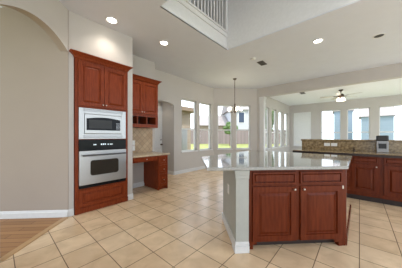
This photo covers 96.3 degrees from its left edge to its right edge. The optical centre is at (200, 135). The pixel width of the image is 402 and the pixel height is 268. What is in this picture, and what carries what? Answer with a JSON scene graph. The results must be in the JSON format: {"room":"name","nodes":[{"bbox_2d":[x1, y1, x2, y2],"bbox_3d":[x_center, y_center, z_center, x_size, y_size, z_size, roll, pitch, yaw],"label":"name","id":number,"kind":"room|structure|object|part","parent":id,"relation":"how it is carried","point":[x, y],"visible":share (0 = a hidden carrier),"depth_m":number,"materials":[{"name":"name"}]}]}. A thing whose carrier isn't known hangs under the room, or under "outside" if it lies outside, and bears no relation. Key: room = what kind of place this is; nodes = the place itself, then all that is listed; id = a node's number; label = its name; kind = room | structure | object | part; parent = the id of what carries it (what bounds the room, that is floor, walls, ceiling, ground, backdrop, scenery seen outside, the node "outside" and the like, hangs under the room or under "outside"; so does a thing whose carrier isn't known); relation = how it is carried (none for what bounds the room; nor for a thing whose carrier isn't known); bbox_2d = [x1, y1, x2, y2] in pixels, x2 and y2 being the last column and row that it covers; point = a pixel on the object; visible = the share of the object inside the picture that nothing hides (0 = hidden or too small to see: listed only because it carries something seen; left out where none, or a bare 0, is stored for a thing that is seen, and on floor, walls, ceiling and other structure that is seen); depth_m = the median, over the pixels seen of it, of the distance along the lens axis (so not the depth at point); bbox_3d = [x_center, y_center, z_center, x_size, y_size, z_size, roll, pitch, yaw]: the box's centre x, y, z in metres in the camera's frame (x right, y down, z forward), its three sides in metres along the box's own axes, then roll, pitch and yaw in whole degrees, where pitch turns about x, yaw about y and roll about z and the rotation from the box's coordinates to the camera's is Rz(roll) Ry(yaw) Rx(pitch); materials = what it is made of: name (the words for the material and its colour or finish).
{"room":"kitchen","nodes":[
{"label":"kitchen","id":0,"kind":"room"},
{"bbox_2d":[0,0,67,50],"bbox_3d":[-1.946,-0.350,0.208,0.110,3.200,5.150,0,0,-4],"label":"wall","id":1,"kind":"structure","parent":0,"point":[51,16],"depth_m":2.43,"materials":[{"name":"paint"}]},
{"bbox_2d":[0,7,68,210],"bbox_3d":[-3.355,-0.350,2.741,2.600,3.200,0.075,0,0,-4],"label":"wall","id":2,"kind":"structure","parent":0,"point":[34,73],"depth_m":2.75,"materials":[{"name":"paint"}]},
{"bbox_2d":[0,210,67,218],"bbox_3d":[-3.302,1.195,2.697,2.500,0.110,0.016,0,0,-4],"label":"baseboard","id":3,"kind":"structure","parent":2,"relation":"attached to","point":[37,213],"depth_m":2.74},
{"bbox_2d":[69,11,132,208],"bbox_3d":[-2.017,-0.350,3.453,0.810,3.200,1.059,0,0,41],"label":"wall","id":4,"kind":"structure","parent":0,"point":[88,36],"depth_m":3.09,"materials":[{"name":"beige paint"}]},
{"bbox_2d":[68,208,73,216],"bbox_3d":[-2.029,1.195,2.812,0.016,0.110,0.072,0,0,41],"label":"baseboard","id":5,"kind":"object","parent":4,"relation":"attached to","point":[70,211],"visible":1,"depth_m":2.81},
{"bbox_2d":[133,128,152,152],"bbox_3d":[-1.575,0.105,4.377,0.012,0.606,0.910,0,0,41],"label":"backsplash","id":6,"kind":"structure","parent":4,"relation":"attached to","point":[143,137],"depth_m":4.52,"materials":[{"name":"tile"}]},
{"bbox_2d":[133,74,161,127],"bbox_3d":[-1.446,-0.775,4.229,0.399,1.150,0.992,0,0,41],"label":"upper cabinet","id":7,"kind":"object","parent":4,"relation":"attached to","point":[145,90],"visible":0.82,"depth_m":4.20,"materials":[{"name":"brown wood"}]},
{"bbox_3d":[-1.473,-0.873,3.986,0.020,0.735,0.393,0,0,41],"label":"door","id":8,"kind":"part","parent":7,"relation":"part of","materials":[{"name":"brown wood"}]},
{"bbox_3d":[-1.446,-1.302,4.229,0.399,0.095,0.992,0,0,41],"label":"crown moulding","id":9,"kind":"part","parent":7,"relation":"part of","materials":[{"name":"brown wood"}]},
{"bbox_3d":[-1.207,-0.873,4.289,0.020,0.735,0.405,0,0,41],"label":"door","id":10,"kind":"part","parent":7,"relation":"part of","materials":[{"name":"brown wood"}]},
{"bbox_2d":[133,181,143,187],"bbox_3d":[-1.655,1.195,4.281,0.016,0.110,0.660,0,0,41],"label":"baseboard","id":11,"kind":"structure","parent":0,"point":[139,184],"depth_m":4.41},
{"bbox_2d":[133,55,154,182],"bbox_3d":[-1.981,-0.350,4.787,1.140,3.200,0.991,0,0,41],"label":"wall","id":12,"kind":"structure","parent":0,"point":[142,67],"depth_m":4.49,"materials":[{"name":"beige paint"}]},
{"bbox_2d":[158,101,170,170],"bbox_3d":[-1.483,-0.050,5.732,0.580,2.600,1.087,0,0,41],"label":"wall","id":13,"kind":"structure","parent":0,"point":[166,108],"depth_m":6.04,"materials":[{"name":"beige paint"}]},
{"bbox_2d":[155,106,162,151],"bbox_3d":[-1.600,0.115,5.862,0.123,2.250,0.847,0,0,41],"label":"door","id":14,"kind":"structure","parent":13,"relation":"in","point":[158,131],"depth_m":6.09,"materials":[{"name":"white wood"}]},
{"bbox_3d":[-1.489,-0.130,6.006,0.016,0.680,0.284,0,0,41],"label":"panel","id":15,"kind":"part","parent":14,"relation":"part of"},
{"bbox_2d":[155,69,212,170],"bbox_3d":[-0.538,-0.350,6.261,0.140,3.200,3.130,0,0,41],"label":"wall","id":16,"kind":"structure","parent":0,"point":[172,89],"depth_m":6.03,"materials":[{"name":"beige paint"}]},
{"bbox_2d":[181,99,197,152],"bbox_3d":[-0.435,-0.355,6.344,0.165,1.830,0.810,0,0,41],"label":"window","id":17,"kind":"structure","parent":16,"relation":"in","point":[192,150],"depth_m":6.52,"materials":[{"name":"white plastic"}]},
{"bbox_2d":[174,166,204,174],"bbox_3d":[-0.172,1.195,6.557,0.016,0.110,2.083,0,0,41],"label":"baseboard","id":18,"kind":"structure","parent":16,"relation":"attached to","point":[200,167],"depth_m":6.25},
{"bbox_2d":[199,103,212,150],"bbox_3d":[0.150,-0.355,7.008,0.165,1.830,0.780,0,0,41],"label":"window","id":19,"kind":"structure","parent":16,"relation":"in","point":[208,129],"depth_m":7.27,"materials":[{"name":"white plastic"}]},
{"bbox_2d":[160,0,226,49],"bbox_3d":[-0.056,-2.131,3.373,0.020,0.359,1.930,0,0,41],"label":"wall","id":20,"kind":"structure","parent":0,"point":[181,12],"depth_m":3.28,"materials":[{"name":"white paint"}]},
{"bbox_2d":[0,168,401,267],"bbox_3d":[0.395,1.310,2.128,8.218,0.120,10.743,0,0,41],"label":"floor","id":21,"kind":"structure","parent":0,"point":[181,224],"depth_m":2.17,"materials":[{"name":"tile"}]},
{"bbox_2d":[0,217,67,260],"bbox_3d":[-2.038,1.246,2.276,0.070,0.008,0.970,0,0,-4],"label":"trim","id":22,"kind":"structure","parent":21,"relation":"on","point":[41,233],"depth_m":2.13,"materials":[{"name":"brown wood"}]},
{"bbox_2d":[69,49,132,214],"bbox_3d":[-1.897,-0.037,3.328,0.675,2.575,1.008,0,0,41],"label":"tall cabinet","id":23,"kind":"object","parent":21,"relation":"on","point":[99,83],"visible":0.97,"depth_m":3.08,"materials":[{"name":"brown wood"}]},
{"bbox_3d":[-1.821,-0.849,3.001,0.020,0.713,0.387,0,0,41],"label":"door","id":24,"kind":"part","parent":23,"relation":"part of","materials":[{"name":"brown wood"}]},
{"bbox_3d":[-1.680,-1.275,3.137,0.097,0.100,1.008,0,0,41],"label":"crown moulding","id":25,"kind":"part","parent":23,"relation":"part of","materials":[{"name":"brown wood"}]},
{"bbox_3d":[-1.695,1.208,3.150,0.012,0.085,0.866,0,0,41],"label":"moulding","id":26,"kind":"part","parent":23,"relation":"part of","materials":[{"name":"brown wood"}]},
{"bbox_2d":[78,139,125,188],"bbox_3d":[-1.874,0.459,3.309,0.675,0.786,0.762,0,0,41],"label":"wall oven","id":27,"kind":"object","parent":23,"relation":"in","point":[100,162],"visible":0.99,"depth_m":3.08,"materials":[{"name":"silver metal"}]},
{"bbox_3d":[-1.692,0.826,3.149,0.022,0.051,0.762,0,0,41],"label":"vent trim","id":28,"kind":"part","parent":27,"relation":"part of","materials":[{"name":"silver metal"}]},
{"bbox_3d":[-1.689,0.153,3.146,0.030,0.170,0.762,0,0,41],"label":"control panel","id":29,"kind":"part","parent":27,"relation":"part of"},
{"bbox_2d":[78,107,125,138],"bbox_3d":[-1.844,-0.203,3.283,0.454,0.509,0.764,0,0,41],"label":"microwave","id":30,"kind":"object","parent":23,"relation":"in","point":[106,124],"visible":0.99,"depth_m":3.10,"materials":[{"name":"metal"}]},
{"bbox_3d":[-1.693,-0.200,3.143,0.034,0.324,0.598,0,0,41],"label":"door","id":31,"kind":"part","parent":30,"relation":"part of","materials":[{"name":"metal"}]},
{"bbox_3d":[-1.685,-0.207,3.136,0.020,0.220,0.548,0,0,41],"label":"door glass","id":32,"kind":"part","parent":30,"relation":"part of","materials":[{"name":"black glass"}]},
{"bbox_3d":[-1.691,1.010,3.148,0.020,0.270,0.760,0,0,41],"label":"drawer","id":33,"kind":"part","parent":23,"relation":"part of","materials":[{"name":"brown wood"}]},
{"bbox_3d":[-1.561,-0.849,3.296,0.020,0.713,0.391,0,0,41],"label":"door","id":34,"kind":"part","parent":23,"relation":"part of","materials":[{"name":"brown wood"}]},
{"bbox_2d":[133,155,167,189],"bbox_3d":[-1.320,0.848,4.167,0.669,0.804,0.928,0,0,41],"label":"desk","id":35,"kind":"object","parent":21,"relation":"on","point":[155,167],"visible":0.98,"depth_m":4.22,"materials":[{"name":"brown wood"}]},
{"bbox_3d":[-1.186,0.505,3.894,0.018,0.090,0.560,0,0,41],"label":"drawer","id":36,"kind":"part","parent":35,"relation":"part of","materials":[{"name":"brown wood"}]},
{"bbox_2d":[133,152,169,157],"bbox_3d":[-1.307,0.427,4.178,0.652,0.035,0.964,0,0,41],"label":"countertop","id":37,"kind":"structure","parent":35,"relation":"on","point":[143,154],"depth_m":4.08,"materials":[{"name":"beige stone"}]},
{"bbox_3d":[-0.882,1.015,4.220,0.020,0.270,0.240,0,0,41],"label":"drawer","id":38,"kind":"part","parent":35,"relation":"part of","materials":[{"name":"brown wood"}]},
{"bbox_3d":[-0.882,0.772,4.220,0.020,0.195,0.240,0,0,41],"label":"drawer","id":39,"kind":"part","parent":35,"relation":"part of","materials":[{"name":"brown wood"}]},
{"bbox_3d":[-0.882,0.560,4.220,0.020,0.210,0.240,0,0,41],"label":"drawer","id":40,"kind":"part","parent":35,"relation":"part of","materials":[{"name":"brown wood"}]},
{"bbox_2d":[222,163,350,253],"bbox_3d":[1.207,0.809,2.636,1.469,0.882,2.227,0,0,41],"label":"kitchen island","id":41,"kind":"object","parent":21,"relation":"on","point":[261,207],"visible":0.94,"depth_m":2.00,"materials":[{"name":"brown wood"}]},
{"bbox_3d":[0.412,1.192,2.322,0.160,0.115,0.818,0,0,-4],"label":"baseboard","id":42,"kind":"part","parent":41,"relation":"part of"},
{"bbox_3d":[0.431,0.809,1.988,0.164,0.882,0.166,0,0,-4],"label":"post","id":43,"kind":"part","parent":41,"relation":"part of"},
{"bbox_3d":[0.812,0.467,1.990,0.495,0.137,0.020,0,0,-4],"label":"drawer","id":44,"kind":"part","parent":41,"relation":"part of","materials":[{"name":"brown wood"}]},
{"bbox_3d":[0.812,0.860,1.990,0.495,0.604,0.020,0,0,-4],"label":"door","id":45,"kind":"part","parent":41,"relation":"part of","materials":[{"name":"brown wood"}]},
{"bbox_2d":[201,150,351,170],"bbox_3d":[1.042,0.348,2.668,1.781,0.036,2.478,0,0,41],"label":"island countertop","id":46,"kind":"structure","parent":41,"relation":"on","point":[252,159],"depth_m":2.33,"materials":[{"name":"stone"}]},
{"bbox_3d":[1.354,0.467,2.025,0.496,0.137,0.020,0,0,-4],"label":"drawer","id":47,"kind":"part","parent":41,"relation":"part of","materials":[{"name":"brown wood"}]},
{"bbox_3d":[1.354,0.860,2.025,0.496,0.604,0.020,0,0,-4],"label":"door","id":48,"kind":"part","parent":41,"relation":"part of","materials":[{"name":"brown wood"}]},
{"bbox_3d":[2.076,0.754,2.529,0.004,0.768,1.212,0,0,41],"label":"panel","id":49,"kind":"part","parent":41,"relation":"part of","materials":[{"name":"brown wood"}]},
{"bbox_2d":[351,156,380,202],"bbox_3d":[3.336,0.810,3.684,0.458,0.879,0.721,0,0,41],"label":"base cabinet","id":50,"kind":"object","parent":21,"relation":"on","point":[365,171],"visible":0.95,"depth_m":3.43,"materials":[{"name":"brown wood"}]},
{"bbox_3d":[3.124,0.453,3.444,0.392,0.125,0.020,0,0,41],"label":"drawer","id":51,"kind":"part","parent":50,"relation":"part of","materials":[{"name":"brown wood"}]},
{"bbox_3d":[3.124,0.809,3.444,0.392,0.542,0.020,0,0,41],"label":"door","id":52,"kind":"part","parent":50,"relation":"part of","materials":[{"name":"brown wood"}]},
{"bbox_2d":[381,157,401,206],"bbox_3d":[3.846,0.810,3.235,0.898,0.879,0.721,0,0,41],"label":"base cabinet","id":53,"kind":"object","parent":21,"relation":"on","point":[391,168],"visible":0.91,"depth_m":3.21,"materials":[{"name":"brown wood"}]},
{"bbox_3d":[3.477,0.453,3.134,0.412,0.125,0.020,0,0,41],"label":"drawer","id":54,"kind":"part","parent":53,"relation":"part of","materials":[{"name":"brown wood"}]},
{"bbox_3d":[3.477,0.809,3.134,0.412,0.542,0.020,0,0,41],"label":"door","id":55,"kind":"part","parent":53,"relation":"part of","materials":[{"name":"brown wood"}]},
{"bbox_3d":[2.784,0.810,4.170,1.008,0.879,0.721,0,0,41],"label":"base cabinet","id":56,"kind":"object","parent":21,"relation":"on","visible":0},
{"bbox_2d":[292,148,401,157],"bbox_3d":[3.294,0.359,3.717,2.406,0.058,0.706,0,0,41],"label":"countertop","id":57,"kind":"structure","parent":56,"relation":"on","point":[313,151],"depth_m":3.61,"materials":[{"name":"stone"}]},
{"bbox_2d":[376,135,388,152],"bbox_3d":[3.681,0.160,3.659,0.177,0.340,0.213,0,0,41],"label":"coffee maker","id":58,"kind":"object","parent":57,"relation":"on","point":[382,144],"visible":0.99,"depth_m":3.58,"materials":[{"name":"grey plastic"}]},
{"bbox_2d":[59,0,401,88],"bbox_3d":[0.829,-1.960,2.054,7.470,0.020,10.080,0,0,41],"label":"ceiling","id":59,"kind":"structure","parent":0,"point":[347,31],"depth_m":3.88,"materials":[{"name":"paint"}]},
{"bbox_2d":[105,16,117,23],"bbox_3d":[-1.500,-1.945,3.030,0.200,0.010,0.200,0,0,41],"label":"recessed light","id":60,"kind":"object","parent":59,"relation":"in","point":[109,19],"visible":1,"depth_m":3.03,"materials":[{"name":"white"}]},
{"bbox_2d":[159,40,168,45],"bbox_3d":[-0.775,-1.945,3.770,0.200,0.010,0.200,0,0,41],"label":"recessed light","id":61,"kind":"object","parent":59,"relation":"in","point":[164,43],"visible":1,"depth_m":3.77,"materials":[{"name":"white"}]},
{"bbox_2d":[228,78,242,112],"bbox_3d":[1.135,-1.355,6.140,0.523,1.190,0.539,0,0,41],"label":"chandelier","id":62,"kind":"object","parent":59,"relation":"hanging from","point":[236,109],"visible":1,"depth_m":6.11,"materials":[{"name":"white glass"}]},
{"bbox_2d":[257,60,266,65],"bbox_3d":[1.630,-1.944,4.810,0.160,0.012,0.300,0,0,41],"label":"ceiling vent","id":63,"kind":"object","parent":59,"relation":"in","point":[262,62],"visible":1,"depth_m":4.81,"materials":[{"name":"metal"}]},
{"bbox_2d":[312,38,323,43],"bbox_3d":[2.400,-1.945,3.690,0.200,0.010,0.200,0,0,41],"label":"recessed light","id":64,"kind":"object","parent":59,"relation":"in","point":[319,40],"visible":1,"depth_m":3.70,"materials":[{"name":"white"}]},
{"bbox_2d":[372,33,385,38],"bbox_3d":[3.460,-1.945,3.500,0.200,0.010,0.200,0,0,41],"label":"recessed light","id":65,"kind":"object","parent":59,"relation":"in","point":[380,35],"visible":1,"depth_m":3.48,"materials":[{"name":"black metal"}]},
{"bbox_2d":[213,88,256,154],"bbox_3d":[1.411,-0.350,7.472,1.816,3.200,0.140,0,0,-4],"label":"wall","id":66,"kind":"structure","parent":0,"point":[221,96],"depth_m":7.40,"materials":[{"name":"beige paint"}]},
{"bbox_2d":[217,105,232,149],"bbox_3d":[0.975,-0.355,7.422,0.660,1.830,0.165,0,0,-4],"label":"window","id":67,"kind":"structure","parent":66,"relation":"in","point":[218,105],"depth_m":7.46,"materials":[{"name":"white plastic"}]},
{"bbox_2d":[235,105,250,149],"bbox_3d":[1.739,-0.355,7.471,0.650,1.830,0.165,0,0,-4],"label":"window","id":68,"kind":"structure","parent":66,"relation":"in","point":[248,129],"depth_m":7.51,"materials":[{"name":"white plastic"}]},
{"bbox_2d":[257,89,258,150],"bbox_3d":[2.378,-0.350,7.538,0.210,3.200,0.200,0,0,41],"label":"wall pier","id":69,"kind":"object","parent":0,"point":[257,89],"visible":0.29,"depth_m":7.43,"materials":[{"name":"beige paint"}]},
{"bbox_2d":[259,96,266,150],"bbox_3d":[2.542,-0.170,7.394,0.223,2.840,0.250,0,0,41],"label":"trim column","id":70,"kind":"structure","parent":69,"relation":"attached to","point":[262,100],"depth_m":7.34,"materials":[{"name":"white paint"}]},
{"bbox_2d":[191,0,356,48],"bbox_3d":[1.087,-3.361,3.732,5.900,2.779,0.120,0,0,41],"label":"wall","id":71,"kind":"structure","parent":0,"point":[248,20],"depth_m":3.52,"materials":[{"name":"white paint"}]},
{"bbox_2d":[266,97,289,151],"bbox_3d":[3.852,-0.250,9.099,0.140,3.000,4.090,0,0,41],"label":"wall","id":72,"kind":"structure","parent":0,"point":[271,103],"depth_m":8.93,"materials":[{"name":"beige paint"}]},
{"bbox_2d":[266,108,269,148],"bbox_3d":[2.844,-0.345,7.920,0.165,1.850,0.710,0,0,41],"label":"window","id":73,"kind":"structure","parent":72,"relation":"in","point":[266,108],"depth_m":8.16,"materials":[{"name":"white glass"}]},
{"bbox_2d":[272,109,277,148],"bbox_3d":[3.472,-0.345,8.634,0.165,1.850,0.710,0,0,41],"label":"window","id":74,"kind":"structure","parent":72,"relation":"in","point":[272,109],"depth_m":8.88,"materials":[{"name":"white plastic"}]},
{"bbox_2d":[279,112,283,147],"bbox_3d":[4.100,-0.345,9.347,0.165,1.850,0.710,0,0,41],"label":"window","id":75,"kind":"structure","parent":72,"relation":"in","point":[280,132],"depth_m":9.60,"materials":[{"name":"white plastic"}]},
{"bbox_2d":[284,113,286,146],"bbox_3d":[4.727,-0.345,10.060,0.165,1.850,0.710,0,0,41],"label":"window","id":76,"kind":"structure","parent":72,"relation":"in","point":[285,113],"depth_m":10.30,"materials":[{"name":"white plastic"}]},
{"bbox_2d":[259,63,401,96],"bbox_3d":[4.743,-1.770,5.457,6.090,0.360,0.200,0,0,41],"label":"wall header","id":77,"kind":"structure","parent":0,"point":[394,71],"depth_m":5.68,"materials":[{"name":"beige paint"}]},
{"bbox_2d":[270,78,401,105],"bbox_3d":[6.123,-1.775,7.086,6.170,0.050,4.110,0,0,41],"label":"ceiling","id":78,"kind":"structure","parent":0,"point":[391,87],"depth_m":7.41,"materials":[{"name":"white paint"}]},
{"bbox_2d":[320,89,360,100],"bbox_3d":[5.262,-1.545,6.803,1.274,0.410,1.258,0,0,41],"label":"ceiling fan","id":79,"kind":"object","parent":78,"relation":"hanging from","point":[340,97],"visible":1,"depth_m":6.79,"materials":[{"name":"brown metal"}]},
{"bbox_2d":[290,95,401,152],"bbox_3d":[7.493,-0.250,8.552,6.050,3.000,0.140,0,0,41],"label":"wall","id":80,"kind":"structure","parent":0,"point":[374,103],"depth_m":8.87,"materials":[{"name":"beige paint"}]},
{"bbox_2d":[294,112,310,145],"bbox_3d":[5.684,-0.370,10.114,0.930,1.900,0.165,0,0,41],"label":"window","id":81,"kind":"structure","parent":80,"relation":"in","point":[302,121],"depth_m":10.11,"materials":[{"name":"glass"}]},
{"bbox_2d":[321,110,340,138],"bbox_3d":[6.667,-0.370,9.248,0.890,1.900,0.165,0,0,41],"label":"window","id":82,"kind":"structure","parent":80,"relation":"in","point":[329,110],"depth_m":9.24,"materials":[{"name":"white plastic"}]},
{"bbox_2d":[347,107,369,139],"bbox_3d":[7.463,-0.370,8.548,0.880,1.900,0.165,0,0,41],"label":"window","id":83,"kind":"structure","parent":80,"relation":"in","point":[368,107],"depth_m":8.54,"materials":[{"name":"white plastic"}]},
{"bbox_2d":[379,105,401,135],"bbox_3d":[8.300,-0.370,7.811,0.880,1.900,0.165,0,0,41],"label":"window","id":84,"kind":"structure","parent":80,"relation":"in","point":[394,105],"depth_m":8.01,"materials":[{"name":"white plastic"}]},
{"bbox_3d":[3.603,0.685,4.026,2.350,1.129,0.134,0,0,41],"label":"wall","id":85,"kind":"structure","parent":0,"visible":0},
{"bbox_2d":[301,139,401,141],"bbox_3d":[3.659,0.101,4.113,2.380,0.038,0.430,0,0,41],"label":"bar","id":86,"kind":"object","parent":85,"relation":"on","point":[364,140],"visible":0.98,"depth_m":4.22,"materials":[{"name":"beige stone"}]},
{"bbox_2d":[302,141,401,152],"bbox_3d":[3.550,0.225,3.973,2.360,0.208,0.015,0,0,41],"label":"backsplash","id":87,"kind":"structure","parent":85,"relation":"attached to","point":[341,145],"depth_m":4.11,"materials":[{"name":"beige tile"}]},
{"bbox_3d":[-1.572,-2.260,3.421,2.319,0.100,3.859,0,0,41],"label":"floor","id":88,"kind":"structure","parent":0,"visible":0},
{"bbox_2d":[176,0,227,37],"bbox_3d":[-0.032,-2.808,3.404,0.115,1.165,1.848,0,0,41],"label":"balustrade","id":89,"kind":"object","parent":88,"relation":"on","point":[204,15],"visible":1,"depth_m":3.69,"materials":[{"name":"white wood"}]},
{"bbox_3d":[0.544,-2.850,4.062,0.110,1.080,0.098,0,0,41],"label":"newel post","id":90,"kind":"part","parent":89,"relation":"part of","materials":[{"name":"white wood"}]},
{"label":"outside","id":91,"kind":"structure","parent":0,"visible":0},
{"bbox_2d":[191,144,285,149],"bbox_3d":[0.840,1.310,26.106,85.000,0.680,88.000,0,0,-4],"label":"ground","id":92,"kind":"structure","parent":91,"point":[202,146],"depth_m":18.66,"materials":[{"name":"plant"}]},
{"bbox_2d":[182,106,193,149],"bbox_3d":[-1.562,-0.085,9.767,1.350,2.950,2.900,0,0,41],"label":"house","id":93,"kind":"structure","parent":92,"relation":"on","point":[186,111],"depth_m":10.20,"materials":[{"name":"beige brick"}]},
{"bbox_2d":[200,115,227,128],"bbox_3d":[1.479,-1.110,31.492,5.400,5.000,7.800,0,0,-4],"label":"bungalow","id":94,"kind":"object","parent":92,"relation":"on","point":[222,120],"visible":0.09,"depth_m":28.94,"materials":[{"name":"beige brick"}]},
{"bbox_2d":[223,122,237,145],"bbox_3d":[3.206,-0.113,19.504,1.580,3.005,1.601,0,0,41],"label":"tree","id":95,"kind":"object","parent":92,"relation":"on","point":[228,124],"visible":0.38,"depth_m":19.17,"materials":[{"name":"green plant"}]},
{"bbox_3d":[3.206,-0.823,19.504,1.580,1.586,1.601,0,0,41],"label":"crown","id":96,"kind":"part","parent":95,"relation":"part of","materials":[{"name":"green plant"}]},
{"bbox_2d":[221,106,247,128],"bbox_3d":[6.978,-2.360,30.492,6.000,7.500,7.800,0,0,-4],"label":"house","id":97,"kind":"structure","parent":92,"relation":"on","point":[242,117],"depth_m":26.97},
{"bbox_3d":[6.056,-2.760,26.888,0.800,1.500,0.014,0,0,-4],"label":"pane","id":98,"kind":"part","parent":97,"relation":"part of","materials":[{"name":"blue glass"}]},
{"bbox_2d":[191,130,285,143],"bbox_3d":[4.501,0.080,22.059,15.100,1.800,0.121,0,0,0],"label":"fence","id":99,"kind":"object","parent":92,"relation":"on","point":[242,136],"visible":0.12,"depth_m":22.00,"materials":[{"name":"beige wood"}]},
{"bbox_3d":[-1.754,0.110,22.011,2.490,1.700,0.022,0,0,0],"label":"panel","id":100,"kind":"part","parent":99,"relation":"part of","materials":[{"name":"beige wood"}]},
{"bbox_3d":[0.746,0.110,22.010,2.490,1.700,0.022,0,0,0],"label":"panel","id":101,"kind":"part","parent":99,"relation":"part of","materials":[{"name":"beige wood"}]},
{"bbox_3d":[3.246,0.110,22.010,2.490,1.700,0.022,0,0,0],"label":"panel","id":102,"kind":"part","parent":99,"relation":"part of","materials":[{"name":"beige wood"}]},
{"bbox_3d":[5.746,0.110,22.010,2.490,1.700,0.022,0,0,0],"label":"panel","id":103,"kind":"part","parent":99,"relation":"part of","materials":[{"name":"beige wood"}]},
{"bbox_2d":[272,111,273,130],"bbox_3d":[4.253,-0.301,12.264,1.722,3.382,1.836,0,0,41],"label":"tree","id":104,"kind":"object","parent":92,"relation":"on","point":[272,111],"visible":0.05,"depth_m":11.67,"materials":[{"name":"green plant"}]},
{"bbox_2d":[332,109,354,138],"bbox_3d":[40.928,-3.810,52.014,4.800,10.400,8.800,0,0,36],"label":"townhouse","id":105,"kind":"structure","parent":92,"relation":"on","point":[350,112],"depth_m":49.27,"materials":[{"name":"blue"}]},
{"bbox_2d":[359,107,396,139],"bbox_3d":[39.722,-2.510,40.916,5.800,7.800,7.800,0,0,42],"label":"cottage","id":106,"kind":"structure","parent":92,"relation":"on","point":[387,114],"depth_m":37.95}
]}

